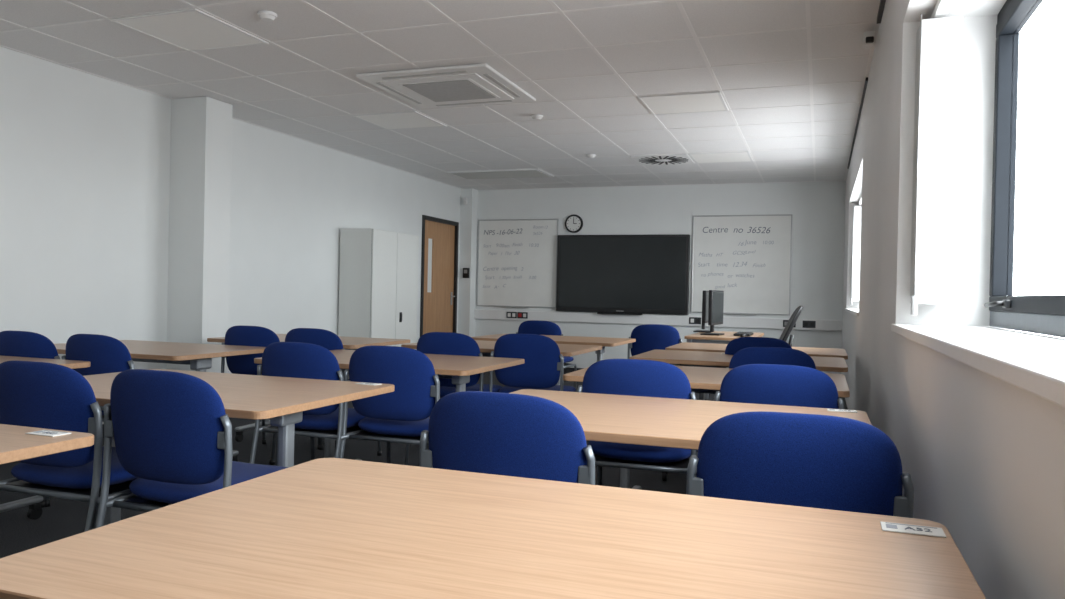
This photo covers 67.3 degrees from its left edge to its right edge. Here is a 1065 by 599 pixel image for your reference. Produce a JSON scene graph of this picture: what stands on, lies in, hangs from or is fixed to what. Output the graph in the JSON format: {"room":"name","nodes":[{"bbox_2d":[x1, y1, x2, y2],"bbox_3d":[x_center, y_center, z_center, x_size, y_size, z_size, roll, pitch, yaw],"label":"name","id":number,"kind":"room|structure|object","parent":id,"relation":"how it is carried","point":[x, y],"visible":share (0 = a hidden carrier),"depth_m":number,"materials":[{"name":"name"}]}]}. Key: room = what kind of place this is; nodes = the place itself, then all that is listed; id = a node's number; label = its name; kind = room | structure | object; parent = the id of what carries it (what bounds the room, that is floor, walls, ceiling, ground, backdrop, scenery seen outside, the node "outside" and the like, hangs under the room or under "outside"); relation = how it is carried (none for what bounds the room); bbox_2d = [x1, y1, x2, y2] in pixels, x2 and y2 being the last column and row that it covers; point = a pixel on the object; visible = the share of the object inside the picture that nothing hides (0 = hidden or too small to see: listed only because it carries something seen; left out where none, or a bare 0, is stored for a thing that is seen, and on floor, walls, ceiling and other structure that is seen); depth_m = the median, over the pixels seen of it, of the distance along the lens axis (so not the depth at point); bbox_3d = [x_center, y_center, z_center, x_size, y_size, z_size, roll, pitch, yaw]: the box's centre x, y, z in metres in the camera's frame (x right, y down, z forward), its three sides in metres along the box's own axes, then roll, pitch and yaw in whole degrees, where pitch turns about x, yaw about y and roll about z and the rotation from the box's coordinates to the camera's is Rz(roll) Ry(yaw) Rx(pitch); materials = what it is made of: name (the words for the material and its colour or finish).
{"room":"classroom","nodes":[
{"label":"classroom","id":0,"kind":"room"},
{"bbox_2d":[0,47,460,423],"bbox_3d":[-3.191,-0.289,5.504,0.200,2.542,12.600,1,0,20],"label":"wall","id":1,"kind":"structure","parent":0,"point":[85,157],"depth_m":5.91,"materials":[{"name":"paint"}]},
{"bbox_2d":[166,96,232,372],"bbox_3d":[-2.620,-0.281,6.293,0.340,2.540,0.290,1,0,20],"label":"column","id":2,"kind":"structure","parent":1,"relation":"attached to","point":[201,127],"depth_m":6.17,"materials":[{"name":"paint"}]},
{"bbox_2d":[420,215,458,336],"bbox_3d":[-1.276,-0.044,10.655,0.169,2.060,1.050,1,0,20],"label":"door","id":3,"kind":"structure","parent":1,"relation":"in","point":[439,251],"depth_m":10.66,"materials":[{"name":"brown wood"}]},
{"bbox_2d":[463,197,467,204],"bbox_3d":[-0.935,-1.370,11.144,0.060,0.100,0.054,1,0,20],"label":"sensor","id":4,"kind":"object","parent":1,"relation":"attached to","point":[465,199],"visible":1,"depth_m":11.12,"materials":[{"name":"white plastic"}]},
{"bbox_2d":[463,268,469,277],"bbox_3d":[-0.925,-0.370,11.149,0.090,0.140,0.044,1,0,20],"label":"access panel","id":5,"kind":"object","parent":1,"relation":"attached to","point":[466,271],"visible":1,"depth_m":11.13,"materials":[{"name":"black plastic"}]},
{"bbox_2d":[0,371,840,557],"bbox_3d":[-0.684,1.093,4.602,5.590,0.100,13.000,1,0,20],"label":"floor","id":6,"kind":"structure","parent":0,"point":[64,518],"depth_m":4.67,"materials":[{"name":"carpet"}]},
{"bbox_2d":[0,331,59,507],"bbox_3d":[-2.513,0.581,4.213,0.480,0.850,0.549,1,0,18],"label":"chair","id":7,"kind":"object","parent":6,"relation":"on","point":[12,343],"visible":0.19,"depth_m":3.97,"materials":[{"name":"blue fabric"}]},
{"bbox_2d":[0,356,89,519],"bbox_3d":[-2.753,0.641,3.561,1.200,0.730,0.800,1,0,20],"label":"table","id":8,"kind":"object","parent":6,"relation":"on","point":[34,512],"visible":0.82,"depth_m":3.68,"materials":[{"name":"brown wood"}]},
{"bbox_2d":[0,424,93,464],"bbox_3d":[-1.746,0.675,1.754,1.200,0.730,0.800,1,0,20],"label":"table","id":9,"kind":"object","parent":6,"relation":"on","point":[15,445],"visible":1,"depth_m":1.83,"materials":[{"name":"brown wood"}]},
{"bbox_2d":[25,430,70,436],"bbox_3d":[-1.158,0.320,1.915,0.090,0.003,0.050,1,0,20],"label":"number card","id":10,"kind":"object","parent":9,"relation":"on","point":[50,433],"visible":1,"depth_m":1.91,"materials":[{"name":"white paper"}]},
{"bbox_2d":[0,361,137,531],"bbox_3d":[-1.482,0.614,2.674,0.480,0.850,0.549,1,0,19],"label":"chair","id":11,"kind":"object","parent":6,"relation":"on","point":[45,395],"visible":0.73,"depth_m":2.45,"materials":[{"name":"blue fabric"}]},
{"bbox_2d":[45,334,134,506],"bbox_3d":[-2.064,0.592,4.073,0.480,0.850,0.548,1,0,21],"label":"chair","id":12,"kind":"object","parent":6,"relation":"on","point":[105,354],"visible":0.27,"depth_m":3.83,"materials":[{"name":"blue fabric"}]},
{"bbox_2d":[54,340,265,461],"bbox_3d":[-2.262,0.643,4.691,1.200,0.730,0.800,1,0,20],"label":"table","id":13,"kind":"object","parent":6,"relation":"on","point":[199,357],"visible":0.28,"depth_m":4.56,"materials":[{"name":"brown wood"}]},
{"bbox_2d":[95,369,288,527],"bbox_3d":[-1.008,0.626,2.493,0.480,0.850,0.548,1,0,20],"label":"chair","id":14,"kind":"object","parent":6,"relation":"on","point":[171,431],"visible":0.78,"depth_m":2.28,"materials":[{"name":"blue fabric"}]},
{"bbox_2d":[83,369,394,525],"bbox_3d":[-1.225,0.678,2.905,1.200,0.730,0.800,1,0,20],"label":"table","id":15,"kind":"object","parent":6,"relation":"on","point":[283,401],"visible":0.3,"depth_m":2.77,"materials":[{"name":"brown wood"}]},
{"bbox_2d":[355,382,380,385],"bbox_3d":[-0.628,0.323,3.063,0.090,0.003,0.050,1,0,25],"label":"number card","id":16,"kind":"object","parent":15,"relation":"on","point":[361,383],"visible":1,"depth_m":3.06,"materials":[{"name":"white paper"}]},
{"bbox_2d":[221,325,318,463],"bbox_3d":[-1.738,0.590,5.273,0.480,0.850,0.549,1,0,18],"label":"chair","id":17,"kind":"object","parent":6,"relation":"on","point":[241,335],"visible":0.25,"depth_m":5.06,"materials":[{"name":"blue fabric"}]},
{"bbox_2d":[207,334,409,447],"bbox_3d":[-1.604,0.649,5.783,1.200,0.730,0.800,1,0,20],"label":"table","id":18,"kind":"object","parent":6,"relation":"on","point":[349,343],"visible":0.35,"depth_m":5.65,"materials":[{"name":"brown wood"}]},
{"bbox_2d":[250,342,390,463],"bbox_3d":[-1.002,0.616,3.808,0.480,0.850,0.549,1,0,21],"label":"chair","id":19,"kind":"object","parent":6,"relation":"on","point":[279,359],"visible":0.5,"depth_m":3.61,"materials":[{"name":"blue fabric"}]},
{"bbox_2d":[270,328,381,464],"bbox_3d":[-1.302,0.601,5.117,0.480,0.850,0.549,1,0,19],"label":"chair","id":20,"kind":"object","parent":6,"relation":"on","point":[329,340],"visible":0.17,"depth_m":4.89,"materials":[{"name":"blue fabric"}]},
{"bbox_2d":[338,228,418,378],"bbox_3d":[-1.669,0.126,8.793,0.418,1.730,1.000,1,0,20],"label":"storage cabinet","id":21,"kind":"object","parent":6,"relation":"on","point":[378,273],"visible":0.73,"depth_m":8.38,"materials":[{"name":"light grey painted metal"},{"name":"black plastic"}]},
{"bbox_2d":[339,345,439,462],"bbox_3d":[-0.575,0.626,3.697,0.480,0.850,0.549,1,0,18],"label":"chair","id":22,"kind":"object","parent":6,"relation":"on","point":[401,415],"visible":0.73,"depth_m":3.49,"materials":[{"name":"blue fabric"}]},
{"bbox_2d":[254,350,524,460],"bbox_3d":[-0.741,0.679,4.251,1.200,0.730,0.800,1,0,20],"label":"table","id":23,"kind":"object","parent":6,"relation":"on","point":[458,368],"visible":0.34,"depth_m":4.12,"materials":[{"name":"brown wood"}]},
{"bbox_2d":[404,332,501,464],"bbox_3d":[-0.455,0.620,4.982,0.480,0.850,0.549,1,0,20],"label":"chair","id":24,"kind":"object","parent":6,"relation":"on","point":[443,343],"visible":0.43,"depth_m":4.76,"materials":[{"name":"blue fabric"}]},
{"bbox_2d":[0,458,985,598],"bbox_3d":[-0.030,0.716,1.147,1.200,0.730,0.800,1,0,20],"label":"table","id":25,"kind":"object","parent":6,"relation":"on","point":[321,528],"visible":0.98,"depth_m":1.12,"materials":[{"name":"brown wood"}]},
{"bbox_2d":[880,521,945,537],"bbox_3d":[0.599,0.362,1.262,0.090,0.003,0.050,1,0,20],"label":"number card","id":26,"kind":"object","parent":25,"relation":"on","point":[886,526],"visible":1,"depth_m":1.26,"materials":[{"name":"white paper"}]},
{"bbox_2d":[401,340,601,384],"bbox_3d":[-0.202,0.681,5.545,1.200,0.730,0.800,1,0,20],"label":"table","id":27,"kind":"object","parent":6,"relation":"on","point":[485,347],"visible":0.1,"depth_m":5.39,"materials":[{"name":"brown wood"}]},
{"bbox_2d":[420,391,594,484],"bbox_3d":[-0.012,0.649,2.145,0.480,0.850,0.549,1,0,21],"label":"chair","id":28,"kind":"object","parent":6,"relation":"on","point":[506,434],"visible":0.33,"depth_m":1.92,"materials":[{"name":"blue fabric"}]},
{"bbox_2d":[489,333,575,392],"bbox_3d":[0.013,0.630,5.005,0.480,0.850,0.549,1,0,18],"label":"chair","id":29,"kind":"object","parent":6,"relation":"on","point":[542,366],"visible":0.67,"depth_m":4.79,"materials":[{"name":"blue fabric"}]},
{"bbox_2d":[516,320,576,391],"bbox_3d":[0.119,0.614,7.465,0.480,0.850,0.548,1,0,20],"label":"chair","id":30,"kind":"object","parent":6,"relation":"on","point":[538,327],"visible":0.32,"depth_m":7.25,"materials":[{"name":"blue fabric"}]},
{"bbox_2d":[471,334,635,361],"bbox_3d":[0.170,0.682,6.580,1.200,0.730,0.800,1,0,20],"label":"table","id":31,"kind":"object","parent":6,"relation":"on","point":[604,342],"visible":0.15,"depth_m":6.40,"materials":[{"name":"brown wood"}]},
{"bbox_2d":[577,359,697,485],"bbox_3d":[0.445,0.651,3.256,0.480,0.850,0.549,1,0,18],"label":"chair","id":32,"kind":"object","parent":6,"relation":"on","point":[631,377],"visible":0.38,"depth_m":3.07,"materials":[{"name":"blue fabric"}]},
{"bbox_2d":[429,389,870,449],"bbox_3d":[0.387,0.716,2.454,1.200,0.730,0.800,1,0,20],"label":"table","id":33,"kind":"object","parent":6,"relation":"on","point":[625,419],"visible":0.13,"depth_m":2.46,"materials":[{"name":"brown wood"}]},
{"bbox_2d":[827,409,857,412],"bbox_3d":[1.007,0.361,2.603,0.090,0.003,0.050,1,0,17],"label":"number card","id":34,"kind":"object","parent":33,"relation":"on","point":[835,410],"visible":1,"depth_m":2.60,"materials":[{"name":"white paper"}]},
{"bbox_2d":[627,324,681,358],"bbox_3d":[1.079,0.637,7.114,0.480,0.850,0.548,1,0,7],"label":"chair","id":35,"kind":"object","parent":6,"relation":"on","point":[648,337],"visible":0.31,"depth_m":6.89,"materials":[{"name":"blue fabric"}]},
{"bbox_2d":[563,366,849,489],"bbox_3d":[0.818,0.716,3.744,1.200,0.730,0.800,1,0,20],"label":"table","id":36,"kind":"object","parent":6,"relation":"on","point":[708,380],"visible":0.09,"depth_m":3.69,"materials":[{"name":"brown wood"}]},
{"bbox_2d":[684,331,763,398],"bbox_3d":[1.916,0.710,7.918,0.620,0.730,1.400,1,0,20],"label":"desk","id":37,"kind":"object","parent":6,"relation":"on","point":[728,336],"visible":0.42,"depth_m":7.37,"materials":[{"name":"brown wood"}]},
{"bbox_2d":[693,290,710,332],"bbox_3d":[1.782,0.123,8.307,0.180,0.429,0.500,1,0,20],"label":"computer monitor","id":38,"kind":"object","parent":37,"relation":"on","point":[705,297],"visible":0.66,"depth_m":8.08,"materials":[{"name":"black plastic"}]},
{"bbox_2d":[700,290,723,335],"bbox_3d":[1.741,0.126,7.719,0.180,0.429,0.500,1,0,25],"label":"computer monitor","id":39,"kind":"object","parent":37,"relation":"on","point":[716,297],"visible":1,"depth_m":7.63,"materials":[{"name":"black plastic"}]},
{"bbox_2d":[734,332,752,335],"bbox_3d":[2.050,0.334,7.764,0.150,0.024,0.440,1,0,20],"label":"keyboard","id":40,"kind":"object","parent":37,"relation":"on","point":[737,333],"visible":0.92,"depth_m":7.60,"materials":[{"name":"black plastic"}]},
{"bbox_2d":[629,350,847,480],"bbox_3d":[1.253,0.717,4.863,1.200,0.730,0.800,1,0,20],"label":"table","id":41,"kind":"object","parent":6,"relation":"on","point":[674,357],"visible":0.26,"depth_m":4.71,"materials":[{"name":"brown wood"}]},
{"bbox_2d":[665,342,847,399],"bbox_3d":[1.619,0.719,5.793,1.200,0.730,0.800,1,0,20],"label":"table","id":42,"kind":"object","parent":6,"relation":"on","point":[684,346],"visible":0.12,"depth_m":5.68,"materials":[{"name":"brown wood"}]},
{"bbox_2d":[723,337,791,354],"bbox_3d":[1.482,0.660,5.221,0.480,0.850,0.548,1,0,19],"label":"chair","id":43,"kind":"object","parent":6,"relation":"on","point":[737,344],"visible":0.06,"depth_m":5.01,"materials":[{"name":"blue fabric"}]},
{"bbox_2d":[726,347,815,368],"bbox_3d":[1.259,0.662,4.207,0.480,0.850,0.549,1,0,19],"label":"chair","id":44,"kind":"object","parent":6,"relation":"on","point":[750,355],"visible":0.11,"depth_m":3.98,"materials":[{"name":"blue fabric"}]},
{"bbox_2d":[714,364,844,408],"bbox_3d":[0.967,0.663,3.154,0.480,0.850,0.548,1,0,19],"label":"chair","id":45,"kind":"object","parent":6,"relation":"on","point":[771,384],"visible":0.2,"depth_m":2.92,"materials":[{"name":"blue fabric"}]},
{"bbox_2d":[779,306,802,346],"bbox_3d":[2.254,0.567,7.691,0.623,1.033,0.640,1,0,14],"label":"office chair","id":46,"kind":"object","parent":6,"relation":"on","point":[789,326],"visible":0.27,"depth_m":7.53,"materials":[{"name":"black plastic"}]},
{"bbox_2d":[686,411,913,517],"bbox_3d":[0.621,0.665,1.907,0.480,0.850,0.549,1,0,18],"label":"chair","id":47,"kind":"object","parent":6,"relation":"on","point":[793,459],"visible":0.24,"depth_m":1.68,"materials":[{"name":"blue fabric"}]},
{"bbox_2d":[0,0,879,189],"bbox_3d":[-0.627,-1.558,4.583,5.590,0.118,13.000,1,0,20],"label":"ceiling","id":48,"kind":"structure","parent":0,"point":[295,19],"depth_m":5.22,"materials":[{"name":"tile"}]},
{"bbox_2d":[109,8,268,51],"bbox_3d":[-1.934,-1.519,4.543,0.590,0.008,0.590,1,0,20],"label":"ceiling light panel","id":49,"kind":"object","parent":48,"relation":"in","point":[190,30],"depth_m":4.51,"materials":[{"name":"white plastic"}]},
{"bbox_2d":[257,10,276,21],"bbox_3d":[-1.401,-1.493,4.224,0.100,0.032,0.100,1,0,20],"label":"smoke detector","id":50,"kind":"object","parent":48,"relation":"attached to","point":[268,16],"visible":1,"depth_m":4.20,"materials":[{"name":"white plastic"}]},
{"bbox_2d":[352,111,446,129],"bbox_3d":[-1.122,-1.518,6.801,0.590,0.008,0.590,1,0,20],"label":"ceiling light panel","id":51,"kind":"object","parent":48,"relation":"in","point":[406,119],"depth_m":6.77,"materials":[{"name":"white plastic"}]},
{"bbox_2d":[0,0,879,189],"bbox_3d":[-0.703,-1.498,4.611,5.030,0.004,12.600,1,0,20],"label":"grid","id":52,"kind":"object","parent":48,"relation":"attached to","point":[808,27],"visible":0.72,"depth_m":5.39,"materials":[{"name":"white metal"}]},
{"bbox_2d":[356,63,535,108],"bbox_3d":[-0.580,-1.484,5.650,0.950,0.038,0.950,1,0,20],"label":"air conditioner","id":53,"kind":"object","parent":48,"relation":"in","point":[473,84],"depth_m":5.52,"materials":[{"name":"white plastic"}]},
{"bbox_2d":[446,169,553,178],"bbox_3d":[-0.389,-1.519,9.726,1.180,0.017,0.580,1,0,20],"label":"ceiling light panel","id":54,"kind":"object","parent":48,"relation":"in","point":[515,173],"depth_m":9.64,"materials":[{"name":"white plastic"}]},
{"bbox_2d":[531,114,542,119],"bbox_3d":[0.035,-1.478,6.502,0.100,0.032,0.100,1,0,20],"label":"smoke detector","id":55,"kind":"object","parent":48,"relation":"attached to","point":[534,116],"visible":1,"depth_m":6.47,"materials":[{"name":"white plastic"}]},
{"bbox_2d":[586,154,595,157],"bbox_3d":[0.604,-1.478,8.264,0.100,0.032,0.100,1,0,20],"label":"smoke detector","id":56,"kind":"object","parent":48,"relation":"attached to","point":[587,155],"visible":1,"depth_m":8.23,"materials":[{"name":"white plastic"}]},
{"bbox_2d":[630,154,694,165],"bbox_3d":[1.384,-1.472,8.451,0.580,0.016,0.580,1,0,20],"label":"diffuser","id":57,"kind":"object","parent":48,"relation":"in","point":[666,159],"depth_m":8.40,"materials":[{"name":"white metal"}]},
{"bbox_2d":[637,91,728,114],"bbox_3d":[1.136,-1.464,5.990,0.590,0.008,0.590,1,0,20],"label":"ceiling light panel","id":58,"kind":"object","parent":48,"relation":"in","point":[703,101],"depth_m":5.96,"materials":[{"name":"white plastic"}]},
{"bbox_2d":[688,151,752,163],"bbox_3d":[1.948,-1.463,8.248,0.590,0.008,0.590,1,0,20],"label":"ceiling light panel","id":59,"kind":"object","parent":48,"relation":"in","point":[741,156],"depth_m":8.22,"materials":[{"name":"white plastic"}]},
{"bbox_2d":[847,0,885,168],"bbox_3d":[2.279,-1.424,5.504,0.020,0.026,6.700,1,0,20],"label":"rail","id":60,"kind":"object","parent":48,"relation":"attached to","point":[882,2],"visible":0.95,"depth_m":5.52,"materials":[{"name":"black plastic"}]},
{"bbox_2d":[475,181,845,373],"bbox_3d":[1.510,-0.225,10.615,5.590,2.542,0.200,1,0,20],"label":"wall","id":61,"kind":"structure","parent":0,"point":[817,209],"depth_m":10.28,"materials":[{"name":"paint"}]},
{"bbox_2d":[458,188,477,336],"bbox_3d":[-0.914,-0.280,11.274,0.180,2.540,0.200,1,0,20],"label":"pillar","id":62,"kind":"structure","parent":61,"relation":"attached to","point":[466,299],"depth_m":11.19,"materials":[{"name":"white paint"}]},
{"bbox_2d":[507,312,516,317],"bbox_3d":[-0.290,0.214,11.094,0.150,0.086,0.017,1,0,20],"label":"power socket","id":63,"kind":"object","parent":61,"relation":"attached to","point":[509,314],"visible":1,"depth_m":11.09,"materials":[{"name":"plastic"}]},
{"bbox_2d":[477,219,557,307],"bbox_3d":[-0.227,-0.503,11.094,1.185,1.223,0.070,1,0,20],"label":"whiteboard","id":64,"kind":"object","parent":61,"relation":"attached to","point":[517,260],"visible":1,"depth_m":11.11,"materials":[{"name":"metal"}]},
{"bbox_2d":[517,312,527,318],"bbox_3d":[-0.139,0.218,11.039,0.150,0.086,0.017,1,0,20],"label":"power socket","id":65,"kind":"object","parent":61,"relation":"attached to","point":[519,314],"visible":1,"depth_m":11.04,"materials":[{"name":"plastic"}]},
{"bbox_2d":[493,367,583,373],"bbox_3d":[1.457,0.996,10.519,4.850,0.100,0.015,1,0,20],"label":"baseboard","id":66,"kind":"structure","parent":61,"relation":"attached to","point":[566,370],"depth_m":10.86,"materials":[{"name":"metal"}]},
{"bbox_2d":[565,214,582,232],"bbox_3d":[0.560,-1.026,10.832,0.250,0.250,0.035,1,0,20],"label":"wall clock","id":67,"kind":"object","parent":61,"relation":"attached to","point":[573,223],"visible":1,"depth_m":10.82,"materials":[{"name":"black plastic"}]},
{"bbox_2d":[556,234,689,314],"bbox_3d":[1.168,-0.329,10.558,1.780,1.050,0.110,1,0,20],"label":"display","id":68,"kind":"object","parent":61,"relation":"attached to","point":[601,274],"visible":1,"depth_m":10.52,"materials":[{"name":"black plastic"}]},
{"bbox_2d":[474,310,841,330],"bbox_3d":[1.467,0.261,10.498,4.850,0.130,0.050,1,0,20],"label":"dado","id":69,"kind":"object","parent":61,"relation":"attached to","point":[678,320],"depth_m":10.45,"materials":[{"name":"plastic"}]},
{"bbox_2d":[689,317,700,323],"bbox_3d":[2.081,0.272,10.241,0.150,0.086,0.017,1,0,20],"label":"power socket","id":70,"kind":"object","parent":61,"relation":"attached to","point":[692,320],"visible":1,"depth_m":10.24,"materials":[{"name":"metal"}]},
{"bbox_2d":[691,214,791,314],"bbox_3d":[2.617,-0.440,10.072,1.220,1.253,0.070,1,0,20],"label":"whiteboard","id":71,"kind":"object","parent":61,"relation":"attached to","point":[747,258],"visible":1,"depth_m":10.07,"materials":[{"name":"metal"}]},
{"bbox_2d":[783,320,795,326],"bbox_3d":[3.163,0.297,9.852,0.150,0.086,0.017,1,0,20],"label":"power socket","id":72,"kind":"object","parent":61,"relation":"attached to","point":[785,322],"visible":0.48,"depth_m":9.86,"materials":[{"name":"plastic"}]},
{"bbox_2d":[803,321,815,327],"bbox_3d":[3.379,0.303,9.774,0.150,0.086,0.017,1,0,20],"label":"power socket","id":73,"kind":"object","parent":61,"relation":"attached to","point":[806,324],"visible":1,"depth_m":9.77,"materials":[{"name":"plastic"}]},
{"bbox_2d":[841,0,1064,598],"bbox_3d":[1.805,-0.169,3.708,0.360,2.542,12.600,1,0,20],"label":"wall","id":74,"kind":"structure","parent":0,"point":[983,454],"depth_m":2.80,"materials":[{"name":"paint"}]},
{"bbox_2d":[841,397,847,409],"bbox_3d":[1.601,1.048,3.773,0.012,0.100,12.585,1,0,20],"label":"baseboard","id":75,"kind":"structure","parent":74,"relation":"attached to","point":[844,400],"depth_m":7.83,"materials":[{"name":"metal"}]},
{"bbox_2d":[845,308,858,315],"bbox_3d":[2.914,0.108,6.922,0.315,0.030,2.800,1,0,20],"label":"window sill","id":76,"kind":"structure","parent":74,"relation":"attached to","point":[854,311],"depth_m":6.58,"materials":[{"name":"white paint"}]},
{"bbox_2d":[850,194,861,304],"bbox_3d":[2.887,-0.469,6.938,0.140,1.053,2.770,1,0,20],"label":"vertical blind","id":77,"kind":"object","parent":74,"relation":"attached to","point":[856,247],"visible":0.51,"depth_m":8.09,"materials":[{"name":"fabric"}]},
{"bbox_2d":[863,31,875,48],"bbox_3d":[1.792,-1.382,4.255,0.060,0.070,0.120,1,0,20],"label":"wall sensor","id":78,"kind":"object","parent":74,"relation":"attached to","point":[869,37],"visible":1,"depth_m":4.22,"materials":[{"name":"black plastic"}]},
{"bbox_2d":[910,0,962,314],"bbox_3d":[0.947,-0.472,1.541,0.140,1.053,2.800,1,0,20],"label":"vertical blind","id":79,"kind":"object","parent":74,"relation":"attached to","point":[938,71],"visible":1,"depth_m":2.70,"materials":[{"name":"fabric"}]},
{"bbox_2d":[891,324,1064,407],"bbox_3d":[0.974,0.105,1.526,0.315,0.030,2.830,1,0,20],"label":"window sill","id":80,"kind":"structure","parent":74,"relation":"attached to","point":[1032,363],"depth_m":1.41,"materials":[{"name":"white paint"}]},
{"bbox_2d":[984,0,1064,337],"bbox_3d":[1.133,-0.451,1.469,0.123,1.090,2.830,1,0,20],"label":"window","id":81,"kind":"structure","parent":74,"relation":"in","point":[1038,314],"depth_m":2.69,"materials":[{"name":"grey metal"}]}
]}

